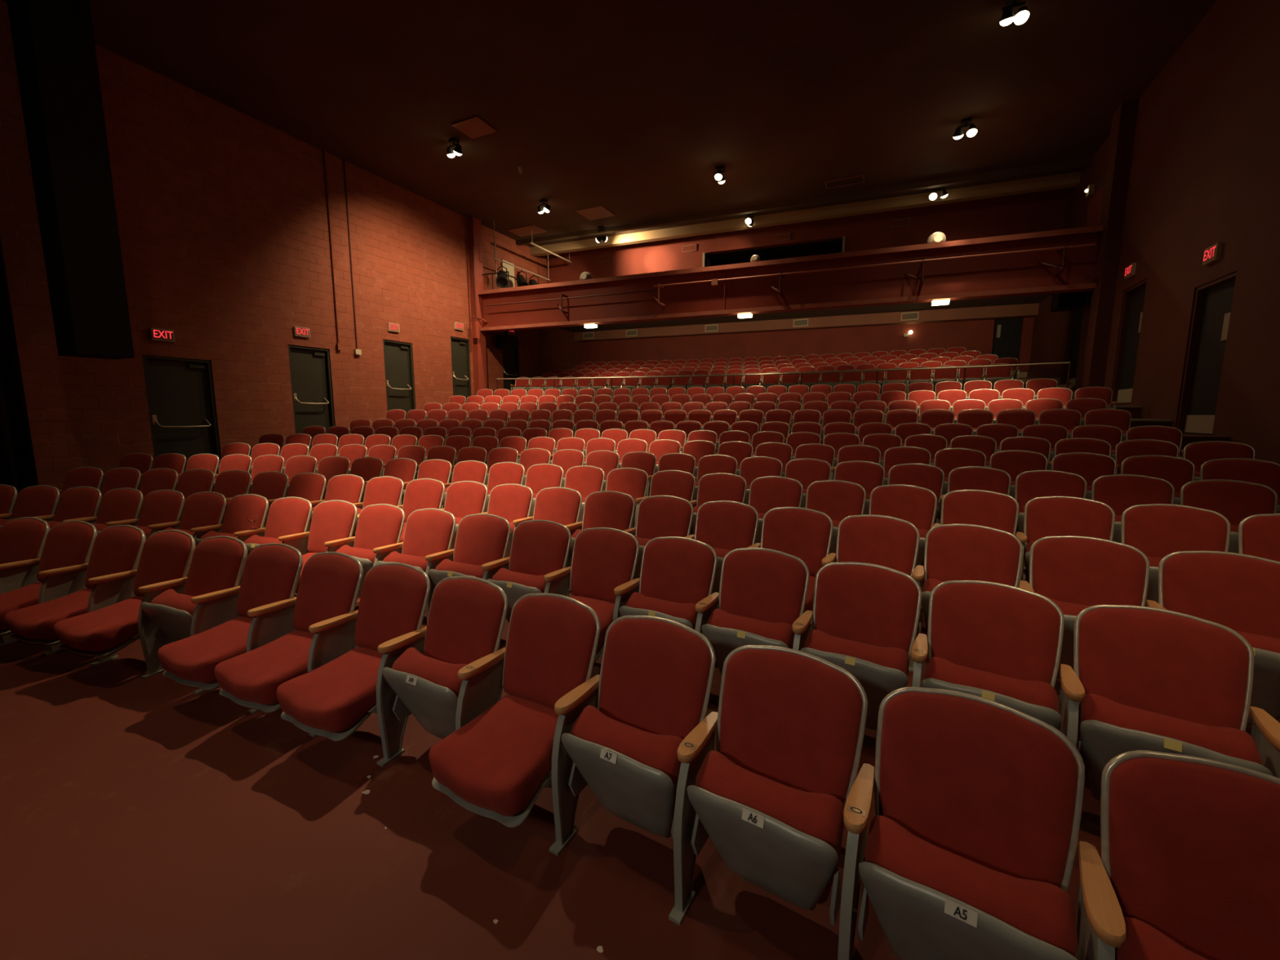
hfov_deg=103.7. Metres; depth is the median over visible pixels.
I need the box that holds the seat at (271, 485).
[250,471,288,527]
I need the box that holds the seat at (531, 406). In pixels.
[519,402,537,422]
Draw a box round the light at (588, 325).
[583,323,598,328]
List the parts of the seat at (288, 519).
backrest, trim, armrest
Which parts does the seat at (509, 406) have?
backrest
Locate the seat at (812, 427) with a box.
[791,422,823,444]
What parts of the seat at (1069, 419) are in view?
trim, backrest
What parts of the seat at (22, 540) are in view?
armrest, backrest, trim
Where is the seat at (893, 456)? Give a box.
[883,446,931,484]
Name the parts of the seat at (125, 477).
backrest, trim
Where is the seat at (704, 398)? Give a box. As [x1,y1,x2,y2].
[691,393,711,409]
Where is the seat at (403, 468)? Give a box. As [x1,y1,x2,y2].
[383,457,417,505]
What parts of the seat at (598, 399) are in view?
backrest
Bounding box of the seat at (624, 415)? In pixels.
[617,408,639,429]
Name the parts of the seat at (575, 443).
backrest, trim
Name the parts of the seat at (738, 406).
backrest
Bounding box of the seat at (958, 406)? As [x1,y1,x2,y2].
[952,399,985,422]
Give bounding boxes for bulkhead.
[573,302,1039,342]
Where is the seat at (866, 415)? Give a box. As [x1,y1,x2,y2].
[853,408,884,435]
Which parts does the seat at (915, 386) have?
backrest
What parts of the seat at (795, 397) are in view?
backrest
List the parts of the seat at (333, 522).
backrest, trim, armrest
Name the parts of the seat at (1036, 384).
backrest, trim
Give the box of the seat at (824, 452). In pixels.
[794,443,835,479]
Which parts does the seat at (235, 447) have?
backrest, trim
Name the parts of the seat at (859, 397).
backrest, trim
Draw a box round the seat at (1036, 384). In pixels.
[1025,378,1057,399]
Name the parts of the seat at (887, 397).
backrest, trim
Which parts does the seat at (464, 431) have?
backrest, trim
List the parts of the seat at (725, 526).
backrest, trim, armrest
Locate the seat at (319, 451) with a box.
[309,443,337,473]
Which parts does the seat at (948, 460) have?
backrest, trim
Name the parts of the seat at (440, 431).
backrest, trim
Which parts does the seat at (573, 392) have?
backrest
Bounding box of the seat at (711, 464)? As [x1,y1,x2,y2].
[692,454,737,500]
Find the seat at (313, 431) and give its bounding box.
[302,425,325,448]
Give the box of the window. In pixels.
[702,235,844,266]
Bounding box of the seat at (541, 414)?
[527,408,551,428]
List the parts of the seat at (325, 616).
backrest, armrest, trim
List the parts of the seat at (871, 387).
backrest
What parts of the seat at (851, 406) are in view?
backrest, trim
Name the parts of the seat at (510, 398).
backrest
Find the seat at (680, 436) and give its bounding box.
[657,429,686,453]
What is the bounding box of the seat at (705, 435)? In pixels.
[687,430,718,453]
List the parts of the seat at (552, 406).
backrest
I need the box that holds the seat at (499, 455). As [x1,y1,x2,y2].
[484,447,518,484]
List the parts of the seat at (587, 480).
backrest, trim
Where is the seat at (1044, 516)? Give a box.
[1022,496,1115,583]
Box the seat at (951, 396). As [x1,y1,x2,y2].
[937,389,966,411]
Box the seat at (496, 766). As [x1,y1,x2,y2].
[428,592,600,856]
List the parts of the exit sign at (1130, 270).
plate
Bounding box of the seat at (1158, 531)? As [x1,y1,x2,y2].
[1120,503,1231,606]
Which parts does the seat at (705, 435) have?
backrest, trim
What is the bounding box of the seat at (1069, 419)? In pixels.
[1038,408,1081,438]
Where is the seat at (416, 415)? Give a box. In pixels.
[406,408,426,426]
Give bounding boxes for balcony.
[477,225,1103,332]
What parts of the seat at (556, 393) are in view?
backrest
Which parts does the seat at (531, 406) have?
backrest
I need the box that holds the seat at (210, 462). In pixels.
[174,453,219,490]
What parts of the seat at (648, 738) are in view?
backrest, trim, armrest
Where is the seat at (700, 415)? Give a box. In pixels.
[687,408,711,430]
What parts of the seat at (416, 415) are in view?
backrest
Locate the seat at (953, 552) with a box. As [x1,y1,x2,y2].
[918,524,1034,633]
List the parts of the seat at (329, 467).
backrest, trim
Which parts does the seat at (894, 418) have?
backrest, trim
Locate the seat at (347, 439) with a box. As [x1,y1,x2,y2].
[337,433,364,456]
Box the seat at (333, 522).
[294,499,357,595]
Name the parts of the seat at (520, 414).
backrest, trim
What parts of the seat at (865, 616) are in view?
backrest, trim, armrest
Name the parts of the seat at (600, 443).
backrest, trim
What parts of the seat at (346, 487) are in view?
backrest, trim, armrest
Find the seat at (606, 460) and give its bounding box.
[585,450,619,491]
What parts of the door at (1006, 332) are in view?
vision pane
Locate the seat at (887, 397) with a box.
[879,391,906,422]
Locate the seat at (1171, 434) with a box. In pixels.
[1125,425,1183,457]
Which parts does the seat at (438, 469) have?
backrest, trim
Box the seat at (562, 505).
[533,486,582,592]
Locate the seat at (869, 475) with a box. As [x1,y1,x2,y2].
[833,460,884,514]
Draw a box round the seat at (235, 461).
[211,453,252,491]
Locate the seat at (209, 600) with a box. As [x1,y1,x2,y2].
[141,535,247,694]
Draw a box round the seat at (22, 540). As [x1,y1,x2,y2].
[0,516,49,645]
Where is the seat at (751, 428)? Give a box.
[730,421,759,444]
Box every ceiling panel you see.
[451,115,497,138]
[506,224,546,236]
[576,204,615,220]
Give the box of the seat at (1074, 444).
[1054,437,1119,474]
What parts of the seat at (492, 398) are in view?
backrest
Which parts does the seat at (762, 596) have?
backrest, trim, armrest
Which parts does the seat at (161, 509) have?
backrest, armrest, trim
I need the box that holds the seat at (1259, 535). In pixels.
[1238,513,1279,561]
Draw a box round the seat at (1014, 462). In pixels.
[989,449,1047,498]
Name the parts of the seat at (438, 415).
backrest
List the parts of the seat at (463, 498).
backrest, trim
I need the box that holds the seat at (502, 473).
[484,462,524,512]
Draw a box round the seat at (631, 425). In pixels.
[624,420,648,439]
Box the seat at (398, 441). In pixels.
[391,434,417,458]
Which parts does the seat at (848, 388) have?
backrest, trim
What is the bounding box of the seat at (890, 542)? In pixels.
[835,514,924,672]
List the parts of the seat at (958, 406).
backrest, trim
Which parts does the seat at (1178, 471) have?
backrest, trim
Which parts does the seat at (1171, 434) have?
backrest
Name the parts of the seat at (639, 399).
backrest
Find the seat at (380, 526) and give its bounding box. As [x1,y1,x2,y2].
[335,503,404,597]
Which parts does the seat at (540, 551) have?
backrest, trim, armrest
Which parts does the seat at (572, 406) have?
backrest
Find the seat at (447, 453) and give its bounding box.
[415,445,456,476]
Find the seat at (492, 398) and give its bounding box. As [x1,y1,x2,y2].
[480,395,502,408]
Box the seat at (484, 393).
[476,388,493,403]
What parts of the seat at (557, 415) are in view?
backrest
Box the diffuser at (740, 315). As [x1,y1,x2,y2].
[737,313,752,318]
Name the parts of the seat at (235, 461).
backrest, trim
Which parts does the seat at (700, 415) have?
backrest, trim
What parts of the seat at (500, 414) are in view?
backrest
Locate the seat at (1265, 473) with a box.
[1200,457,1279,513]
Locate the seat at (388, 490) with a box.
[351,475,404,537]
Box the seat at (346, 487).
[309,474,364,523]
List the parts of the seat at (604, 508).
backrest, trim, armrest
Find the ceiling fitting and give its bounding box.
[518,166,523,173]
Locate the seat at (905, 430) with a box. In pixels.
[894,422,931,446]
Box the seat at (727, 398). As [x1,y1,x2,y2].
[712,393,733,409]
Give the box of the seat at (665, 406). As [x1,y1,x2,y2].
[661,401,681,420]
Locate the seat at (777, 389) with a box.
[766,385,786,404]
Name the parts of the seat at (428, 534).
backrest, trim, armrest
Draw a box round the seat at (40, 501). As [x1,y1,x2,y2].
[0,484,59,528]
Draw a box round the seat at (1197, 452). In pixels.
[1182,440,1255,480]
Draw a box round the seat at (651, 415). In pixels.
[640,408,662,429]
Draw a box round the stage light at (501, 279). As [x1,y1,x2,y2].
[496,262,507,287]
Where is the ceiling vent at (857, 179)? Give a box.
[824,174,864,189]
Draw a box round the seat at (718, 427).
[702,420,729,448]
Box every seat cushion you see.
[0,518,10,525]
[0,582,42,631]
[4,588,92,640]
[44,520,62,528]
[53,595,142,652]
[90,523,110,531]
[127,524,151,537]
[150,589,197,616]
[157,617,252,684]
[163,527,195,536]
[200,530,238,538]
[214,630,314,705]
[244,534,282,544]
[276,647,382,733]
[295,552,318,591]
[335,544,377,564]
[356,507,362,514]
[382,551,428,572]
[391,647,466,697]
[399,522,406,542]
[428,694,559,816]
[435,559,484,578]
[454,516,462,524]
[491,568,546,593]
[509,521,515,534]
[570,705,683,824]
[571,528,582,537]
[571,595,614,653]
[625,591,697,629]
[634,500,637,524]
[634,535,652,546]
[693,506,699,512]
[695,750,844,904]
[706,608,794,648]
[711,546,731,558]
[758,512,764,518]
[803,575,815,613]
[804,629,909,675]
[831,520,840,527]
[865,493,870,499]
[865,815,1077,956]
[917,528,928,568]
[922,578,942,631]
[924,657,1057,711]
[1016,506,1024,533]
[1025,541,1035,583]
[1046,596,1091,615]
[1077,693,1262,790]
[1086,485,1092,490]
[1115,515,1121,521]
[1115,915,1208,959]
[1146,555,1162,566]
[1174,492,1180,497]
[1194,471,1199,476]
[1230,524,1238,532]
[1234,630,1279,719]
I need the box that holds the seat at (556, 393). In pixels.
[544,388,560,404]
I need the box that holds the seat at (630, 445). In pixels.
[616,438,647,468]
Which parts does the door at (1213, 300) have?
kick plate, vision pane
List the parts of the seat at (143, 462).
backrest, trim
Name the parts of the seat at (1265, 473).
trim, backrest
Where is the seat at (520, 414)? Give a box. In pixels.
[504,408,529,427]
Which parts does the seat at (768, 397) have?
backrest, trim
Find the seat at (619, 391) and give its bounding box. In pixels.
[611,387,630,402]
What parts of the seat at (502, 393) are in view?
backrest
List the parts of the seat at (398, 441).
backrest, trim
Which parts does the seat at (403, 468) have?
backrest, trim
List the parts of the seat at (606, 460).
backrest, trim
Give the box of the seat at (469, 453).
[448,446,487,483]
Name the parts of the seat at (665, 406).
backrest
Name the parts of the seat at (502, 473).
backrest, trim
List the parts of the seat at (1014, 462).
backrest, trim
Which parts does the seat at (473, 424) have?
backrest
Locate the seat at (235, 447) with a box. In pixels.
[216,442,250,474]
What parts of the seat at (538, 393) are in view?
backrest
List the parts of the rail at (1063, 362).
rail, post, post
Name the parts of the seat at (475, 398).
backrest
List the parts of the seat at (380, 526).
backrest, trim, armrest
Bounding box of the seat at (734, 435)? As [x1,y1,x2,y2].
[715,430,750,454]
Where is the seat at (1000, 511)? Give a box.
[940,489,1027,587]
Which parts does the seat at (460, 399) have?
backrest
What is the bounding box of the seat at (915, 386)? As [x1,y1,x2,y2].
[906,382,933,399]
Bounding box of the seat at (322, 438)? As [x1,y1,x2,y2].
[307,433,337,455]
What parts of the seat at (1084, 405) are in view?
backrest, trim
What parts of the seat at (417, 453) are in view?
backrest, trim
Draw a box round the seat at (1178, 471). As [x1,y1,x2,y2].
[1120,454,1195,505]
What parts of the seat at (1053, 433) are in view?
backrest, trim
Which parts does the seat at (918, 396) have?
backrest, trim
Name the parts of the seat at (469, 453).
backrest, trim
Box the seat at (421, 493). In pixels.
[399,478,444,542]
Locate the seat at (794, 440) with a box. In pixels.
[786,431,821,460]
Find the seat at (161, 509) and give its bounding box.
[127,489,184,539]
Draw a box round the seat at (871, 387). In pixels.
[857,382,880,400]
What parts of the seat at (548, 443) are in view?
backrest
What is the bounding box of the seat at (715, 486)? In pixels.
[688,472,746,535]
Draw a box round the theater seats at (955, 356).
[511,346,1020,397]
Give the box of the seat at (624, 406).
[615,402,638,420]
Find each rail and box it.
[481,271,509,288]
[496,361,1071,390]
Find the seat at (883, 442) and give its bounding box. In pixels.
[862,433,902,466]
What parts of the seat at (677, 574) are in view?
backrest, trim, armrest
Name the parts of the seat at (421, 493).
backrest, trim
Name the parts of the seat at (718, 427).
backrest, trim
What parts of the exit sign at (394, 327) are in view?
plate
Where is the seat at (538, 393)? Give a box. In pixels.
[527,388,543,404]
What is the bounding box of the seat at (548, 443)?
[527,436,555,460]
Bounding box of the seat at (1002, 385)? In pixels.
[993,379,1023,399]
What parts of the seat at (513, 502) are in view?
backrest, trim, armrest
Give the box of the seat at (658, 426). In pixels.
[649,420,674,439]
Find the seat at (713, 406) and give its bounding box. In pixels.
[705,401,727,421]
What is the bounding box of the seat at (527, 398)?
[517,395,537,409]
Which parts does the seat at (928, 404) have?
backrest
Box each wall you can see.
[0,0,580,490]
[546,187,1068,283]
[579,317,1034,371]
[1028,0,1279,464]
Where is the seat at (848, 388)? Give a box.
[833,383,855,401]
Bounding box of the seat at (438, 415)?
[426,408,446,426]
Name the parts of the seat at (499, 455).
backrest, trim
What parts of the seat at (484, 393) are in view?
backrest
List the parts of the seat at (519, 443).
backrest, trim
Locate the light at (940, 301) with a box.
[930,297,951,306]
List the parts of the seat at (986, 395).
backrest, trim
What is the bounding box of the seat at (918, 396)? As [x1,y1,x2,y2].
[907,390,935,422]
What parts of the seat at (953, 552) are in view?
backrest, trim, armrest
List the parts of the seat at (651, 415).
backrest, trim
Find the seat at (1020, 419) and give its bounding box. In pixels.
[995,408,1035,436]
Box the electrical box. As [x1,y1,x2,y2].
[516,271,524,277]
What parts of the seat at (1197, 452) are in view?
trim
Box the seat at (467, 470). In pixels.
[441,460,488,508]
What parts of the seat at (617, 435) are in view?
trim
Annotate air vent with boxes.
[582,332,594,338]
[597,254,610,262]
[626,328,637,336]
[682,244,696,252]
[705,324,718,332]
[773,231,791,241]
[793,318,808,326]
[900,311,919,320]
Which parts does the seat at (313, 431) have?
backrest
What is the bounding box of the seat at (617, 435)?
[601,428,627,452]
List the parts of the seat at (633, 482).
backrest, trim, armrest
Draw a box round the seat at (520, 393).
[511,388,526,405]
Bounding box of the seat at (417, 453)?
[396,444,426,479]
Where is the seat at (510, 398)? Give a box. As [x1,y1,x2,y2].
[498,395,519,408]
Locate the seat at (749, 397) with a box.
[733,393,755,408]
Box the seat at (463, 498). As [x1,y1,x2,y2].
[444,480,488,549]
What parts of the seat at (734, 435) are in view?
backrest, trim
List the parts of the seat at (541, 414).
backrest, trim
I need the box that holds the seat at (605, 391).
[592,387,613,402]
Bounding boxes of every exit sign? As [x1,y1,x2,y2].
[149,327,174,342]
[293,326,310,337]
[387,322,399,332]
[454,321,463,330]
[1124,262,1136,279]
[1202,242,1222,265]
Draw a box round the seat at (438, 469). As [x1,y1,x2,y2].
[402,458,452,508]
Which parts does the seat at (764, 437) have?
trim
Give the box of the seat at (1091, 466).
[1051,452,1116,499]
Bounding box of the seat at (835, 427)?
[822,422,856,444]
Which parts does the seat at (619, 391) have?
backrest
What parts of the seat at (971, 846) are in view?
backrest, trim, armrest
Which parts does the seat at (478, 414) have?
backrest, trim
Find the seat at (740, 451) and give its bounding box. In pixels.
[717,440,753,475]
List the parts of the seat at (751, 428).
backrest, trim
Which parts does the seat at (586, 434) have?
backrest, trim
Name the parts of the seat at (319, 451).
backrest, trim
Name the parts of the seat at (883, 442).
backrest, trim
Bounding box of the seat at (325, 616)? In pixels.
[214,551,363,737]
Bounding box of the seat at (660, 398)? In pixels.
[651,394,670,410]
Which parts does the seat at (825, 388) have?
backrest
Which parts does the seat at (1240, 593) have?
trim, backrest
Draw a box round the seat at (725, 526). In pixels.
[694,500,760,604]
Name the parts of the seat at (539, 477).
backrest, trim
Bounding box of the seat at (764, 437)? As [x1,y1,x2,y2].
[751,431,784,457]
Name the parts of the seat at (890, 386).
backrest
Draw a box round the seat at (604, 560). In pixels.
[569,527,639,662]
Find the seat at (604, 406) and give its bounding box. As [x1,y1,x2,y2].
[594,402,617,420]
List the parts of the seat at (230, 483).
backrest, trim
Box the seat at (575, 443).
[549,437,585,463]
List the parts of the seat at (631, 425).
trim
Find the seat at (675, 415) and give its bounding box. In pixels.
[663,408,686,429]
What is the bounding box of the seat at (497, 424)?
[483,419,505,437]
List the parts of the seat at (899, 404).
backrest, trim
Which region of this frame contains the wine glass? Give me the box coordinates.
[247,514,257,529]
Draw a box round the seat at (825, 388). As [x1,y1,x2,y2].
[809,384,831,402]
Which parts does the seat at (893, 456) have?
backrest, trim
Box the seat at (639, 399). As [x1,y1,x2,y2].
[631,394,650,412]
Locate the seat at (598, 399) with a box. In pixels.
[593,394,611,411]
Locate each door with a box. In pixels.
[142,355,221,471]
[288,344,334,433]
[382,338,415,418]
[450,336,471,403]
[502,339,519,395]
[991,318,1022,371]
[1062,306,1084,388]
[1111,279,1146,404]
[1176,271,1236,434]
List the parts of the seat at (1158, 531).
backrest, trim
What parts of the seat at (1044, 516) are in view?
backrest, trim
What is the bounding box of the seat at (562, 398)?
[556,395,573,409]
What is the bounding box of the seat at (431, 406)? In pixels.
[423,402,441,418]
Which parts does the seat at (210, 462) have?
backrest, trim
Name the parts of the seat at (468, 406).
backrest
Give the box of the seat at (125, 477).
[96,466,141,515]
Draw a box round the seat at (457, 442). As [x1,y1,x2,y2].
[444,435,471,465]
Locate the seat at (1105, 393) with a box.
[1074,386,1117,408]
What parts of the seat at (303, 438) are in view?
backrest, trim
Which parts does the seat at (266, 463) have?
backrest, trim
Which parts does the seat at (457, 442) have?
backrest, trim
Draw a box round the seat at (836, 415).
[820,408,851,439]
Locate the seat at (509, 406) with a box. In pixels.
[499,402,518,421]
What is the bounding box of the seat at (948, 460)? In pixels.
[933,448,986,515]
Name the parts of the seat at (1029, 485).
backrest, trim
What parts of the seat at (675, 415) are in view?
backrest, trim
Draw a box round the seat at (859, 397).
[853,391,878,410]
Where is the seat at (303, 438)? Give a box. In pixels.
[279,433,311,455]
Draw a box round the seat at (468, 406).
[461,402,479,419]
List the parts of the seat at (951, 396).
backrest, trim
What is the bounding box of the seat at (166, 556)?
[53,529,195,679]
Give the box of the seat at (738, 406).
[728,401,751,422]
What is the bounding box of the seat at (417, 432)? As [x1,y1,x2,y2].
[399,426,422,444]
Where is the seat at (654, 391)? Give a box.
[648,386,666,401]
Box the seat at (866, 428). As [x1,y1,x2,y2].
[857,422,892,444]
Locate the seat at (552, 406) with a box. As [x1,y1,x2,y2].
[538,402,557,422]
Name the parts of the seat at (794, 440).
backrest, trim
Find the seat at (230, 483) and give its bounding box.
[213,470,251,524]
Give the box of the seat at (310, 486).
[266,472,326,532]
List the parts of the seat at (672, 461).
backrest, trim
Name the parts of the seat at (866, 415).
backrest, trim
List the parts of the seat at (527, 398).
backrest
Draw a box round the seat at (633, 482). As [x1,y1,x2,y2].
[605,467,648,528]
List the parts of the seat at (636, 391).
backrest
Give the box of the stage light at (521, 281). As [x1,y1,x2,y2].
[515,270,528,286]
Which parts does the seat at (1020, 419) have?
trim, backrest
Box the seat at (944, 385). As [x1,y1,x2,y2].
[934,381,962,399]
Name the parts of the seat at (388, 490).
backrest, trim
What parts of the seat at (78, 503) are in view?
backrest, armrest, trim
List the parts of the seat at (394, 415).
backrest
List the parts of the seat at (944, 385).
trim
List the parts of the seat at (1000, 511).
backrest, trim, armrest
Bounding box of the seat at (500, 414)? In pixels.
[488,408,508,425]
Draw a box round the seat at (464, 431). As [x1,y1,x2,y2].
[443,426,471,445]
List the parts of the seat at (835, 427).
backrest, trim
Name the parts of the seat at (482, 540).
backrest, trim, armrest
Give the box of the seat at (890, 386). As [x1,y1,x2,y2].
[881,382,907,399]
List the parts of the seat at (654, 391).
backrest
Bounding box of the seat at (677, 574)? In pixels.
[619,536,719,634]
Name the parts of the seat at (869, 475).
backrest, trim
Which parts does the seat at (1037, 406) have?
backrest, trim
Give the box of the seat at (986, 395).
[968,388,999,409]
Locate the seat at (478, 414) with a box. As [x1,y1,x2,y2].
[467,408,488,426]
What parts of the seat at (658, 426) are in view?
trim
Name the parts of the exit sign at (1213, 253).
plate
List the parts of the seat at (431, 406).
backrest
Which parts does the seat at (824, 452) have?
trim, backrest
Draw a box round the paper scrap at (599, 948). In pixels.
[596,946,603,952]
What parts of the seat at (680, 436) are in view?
backrest, trim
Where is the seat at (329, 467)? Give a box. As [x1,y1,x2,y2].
[316,456,350,500]
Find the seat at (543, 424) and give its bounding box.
[528,419,551,436]
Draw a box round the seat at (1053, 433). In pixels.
[1021,424,1068,470]
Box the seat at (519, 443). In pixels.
[499,435,526,463]
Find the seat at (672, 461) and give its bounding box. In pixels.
[649,453,697,487]
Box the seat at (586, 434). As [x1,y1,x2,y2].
[574,428,599,455]
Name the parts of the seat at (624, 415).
backrest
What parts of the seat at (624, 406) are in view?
backrest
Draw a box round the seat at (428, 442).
[417,435,444,460]
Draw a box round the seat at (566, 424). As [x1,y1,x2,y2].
[551,419,574,435]
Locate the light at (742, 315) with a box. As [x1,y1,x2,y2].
[737,311,753,318]
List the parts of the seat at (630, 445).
backrest, trim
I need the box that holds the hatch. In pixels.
[501,259,515,288]
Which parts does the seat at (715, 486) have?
backrest, trim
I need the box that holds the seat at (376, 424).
[372,418,393,434]
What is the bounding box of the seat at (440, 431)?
[417,426,447,445]
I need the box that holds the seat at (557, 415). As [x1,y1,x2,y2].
[550,408,572,430]
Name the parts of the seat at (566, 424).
backrest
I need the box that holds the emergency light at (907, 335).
[903,330,912,337]
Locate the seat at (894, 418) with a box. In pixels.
[885,408,918,434]
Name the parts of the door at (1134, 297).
kick plate, vision pane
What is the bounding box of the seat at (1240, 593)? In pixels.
[1158,551,1279,724]
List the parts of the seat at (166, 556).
backrest, armrest, trim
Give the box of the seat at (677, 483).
[648,470,696,507]
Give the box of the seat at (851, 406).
[830,400,857,423]
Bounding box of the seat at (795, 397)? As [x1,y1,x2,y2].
[778,392,802,406]
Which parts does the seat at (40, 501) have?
backrest, trim, armrest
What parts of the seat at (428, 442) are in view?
backrest, trim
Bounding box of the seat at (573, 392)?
[561,388,577,403]
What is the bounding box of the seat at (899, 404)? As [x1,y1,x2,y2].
[888,400,919,421]
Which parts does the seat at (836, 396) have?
trim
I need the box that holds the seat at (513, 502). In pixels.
[487,483,533,557]
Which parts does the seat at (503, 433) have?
trim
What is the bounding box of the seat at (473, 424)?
[461,418,482,441]
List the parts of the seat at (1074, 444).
backrest, trim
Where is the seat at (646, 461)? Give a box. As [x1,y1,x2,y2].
[620,451,657,496]
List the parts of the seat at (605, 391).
backrest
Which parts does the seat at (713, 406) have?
backrest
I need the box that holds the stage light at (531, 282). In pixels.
[528,275,539,285]
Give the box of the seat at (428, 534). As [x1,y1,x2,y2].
[376,508,455,622]
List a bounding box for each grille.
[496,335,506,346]
[583,333,593,337]
[598,255,608,261]
[626,330,636,335]
[706,324,717,330]
[774,233,789,239]
[794,320,807,325]
[891,218,909,226]
[902,312,917,319]
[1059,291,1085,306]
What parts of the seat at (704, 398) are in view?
backrest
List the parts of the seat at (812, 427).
backrest, trim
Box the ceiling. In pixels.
[1,0,1217,247]
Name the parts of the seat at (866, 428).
trim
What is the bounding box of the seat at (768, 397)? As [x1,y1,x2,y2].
[755,392,777,409]
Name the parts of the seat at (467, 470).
backrest, trim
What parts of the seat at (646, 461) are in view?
backrest, trim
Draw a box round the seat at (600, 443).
[583,437,615,465]
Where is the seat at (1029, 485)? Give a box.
[1014,470,1087,555]
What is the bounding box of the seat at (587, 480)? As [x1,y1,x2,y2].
[564,465,604,522]
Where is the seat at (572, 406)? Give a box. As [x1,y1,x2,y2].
[558,402,577,421]
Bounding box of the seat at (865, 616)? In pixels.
[800,561,928,729]
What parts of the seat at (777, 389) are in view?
backrest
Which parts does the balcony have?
pipe rail, pipe rail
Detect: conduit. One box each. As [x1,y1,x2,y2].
[323,150,342,350]
[343,160,361,355]
[471,215,477,321]
[494,242,497,288]
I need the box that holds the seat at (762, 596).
[701,547,813,674]
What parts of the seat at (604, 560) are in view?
backrest, trim, armrest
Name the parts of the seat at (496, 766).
backrest, trim, armrest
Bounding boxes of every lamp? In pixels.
[579,271,591,279]
[750,254,759,262]
[927,231,946,243]
[1084,183,1094,197]
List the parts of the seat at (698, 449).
backrest, trim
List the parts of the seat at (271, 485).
backrest, trim, armrest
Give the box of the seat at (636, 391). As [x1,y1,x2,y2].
[630,387,648,402]
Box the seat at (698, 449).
[682,440,715,480]
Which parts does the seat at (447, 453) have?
backrest, trim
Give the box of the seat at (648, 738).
[561,615,717,925]
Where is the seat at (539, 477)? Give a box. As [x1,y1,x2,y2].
[524,463,564,516]
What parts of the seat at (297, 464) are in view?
backrest, trim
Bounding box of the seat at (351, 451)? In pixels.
[338,444,367,474]
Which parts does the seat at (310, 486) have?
backrest, trim, armrest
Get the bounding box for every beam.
[515,156,1092,245]
[529,171,1080,256]
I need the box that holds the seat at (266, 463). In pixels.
[248,454,284,493]
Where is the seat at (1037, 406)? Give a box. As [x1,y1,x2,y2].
[1025,398,1063,424]
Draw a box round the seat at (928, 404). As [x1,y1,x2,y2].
[918,400,950,422]
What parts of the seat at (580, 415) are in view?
backrest, trim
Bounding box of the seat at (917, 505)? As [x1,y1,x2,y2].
[868,484,940,568]
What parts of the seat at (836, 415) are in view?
backrest, trim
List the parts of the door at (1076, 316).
frame, kick plate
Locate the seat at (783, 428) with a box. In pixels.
[760,421,789,444]
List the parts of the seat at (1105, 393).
backrest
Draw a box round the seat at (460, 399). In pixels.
[442,395,466,408]
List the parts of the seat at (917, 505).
backrest, trim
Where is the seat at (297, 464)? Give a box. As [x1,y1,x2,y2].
[284,455,317,497]
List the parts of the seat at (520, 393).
backrest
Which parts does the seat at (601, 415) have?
backrest, trim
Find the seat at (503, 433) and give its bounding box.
[497,426,521,447]
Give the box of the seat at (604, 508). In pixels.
[569,490,635,566]
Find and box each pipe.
[493,221,551,280]
[529,230,571,262]
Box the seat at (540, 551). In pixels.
[486,520,571,622]
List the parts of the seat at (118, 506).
backrest, armrest, trim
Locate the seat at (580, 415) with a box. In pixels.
[573,408,594,433]
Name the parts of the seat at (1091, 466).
backrest, trim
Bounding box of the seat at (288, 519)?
[244,496,312,597]
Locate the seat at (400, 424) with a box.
[394,418,415,435]
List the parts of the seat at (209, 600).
backrest, armrest, trim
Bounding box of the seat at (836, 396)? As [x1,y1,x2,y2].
[826,391,851,409]
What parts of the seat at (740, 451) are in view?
backrest, trim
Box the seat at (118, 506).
[90,487,142,534]
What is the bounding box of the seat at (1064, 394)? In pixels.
[1036,387,1072,408]
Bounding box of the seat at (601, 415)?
[595,408,616,430]
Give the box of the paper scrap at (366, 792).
[362,789,370,794]
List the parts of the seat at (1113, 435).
backrest, trim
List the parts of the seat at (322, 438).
backrest, trim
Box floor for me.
[0,370,1279,959]
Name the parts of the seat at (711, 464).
backrest, trim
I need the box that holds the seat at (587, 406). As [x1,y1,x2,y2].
[577,402,597,420]
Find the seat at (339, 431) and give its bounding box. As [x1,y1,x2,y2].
[326,426,350,446]
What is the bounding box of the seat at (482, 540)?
[428,513,511,585]
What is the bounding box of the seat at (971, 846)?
[857,686,1126,959]
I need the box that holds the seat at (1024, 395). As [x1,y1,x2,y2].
[1001,388,1035,408]
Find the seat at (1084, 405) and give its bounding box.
[1066,397,1106,426]
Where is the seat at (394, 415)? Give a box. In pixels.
[386,408,405,426]
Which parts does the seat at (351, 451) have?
backrest, trim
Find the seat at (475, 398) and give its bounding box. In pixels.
[466,395,484,408]
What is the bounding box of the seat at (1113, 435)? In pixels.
[1071,424,1122,459]
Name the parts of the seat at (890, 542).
backrest, trim, armrest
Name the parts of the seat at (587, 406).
backrest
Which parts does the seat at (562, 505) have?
backrest, trim, armrest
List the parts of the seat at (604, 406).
backrest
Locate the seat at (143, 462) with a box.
[99,453,152,490]
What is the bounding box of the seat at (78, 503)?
[44,486,102,529]
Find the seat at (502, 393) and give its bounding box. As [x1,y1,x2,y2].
[493,388,510,404]
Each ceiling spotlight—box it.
[446,137,462,157]
[537,199,550,213]
[595,226,607,242]
[714,165,725,184]
[745,213,754,226]
[928,186,948,200]
[952,117,977,139]
[999,0,1029,26]

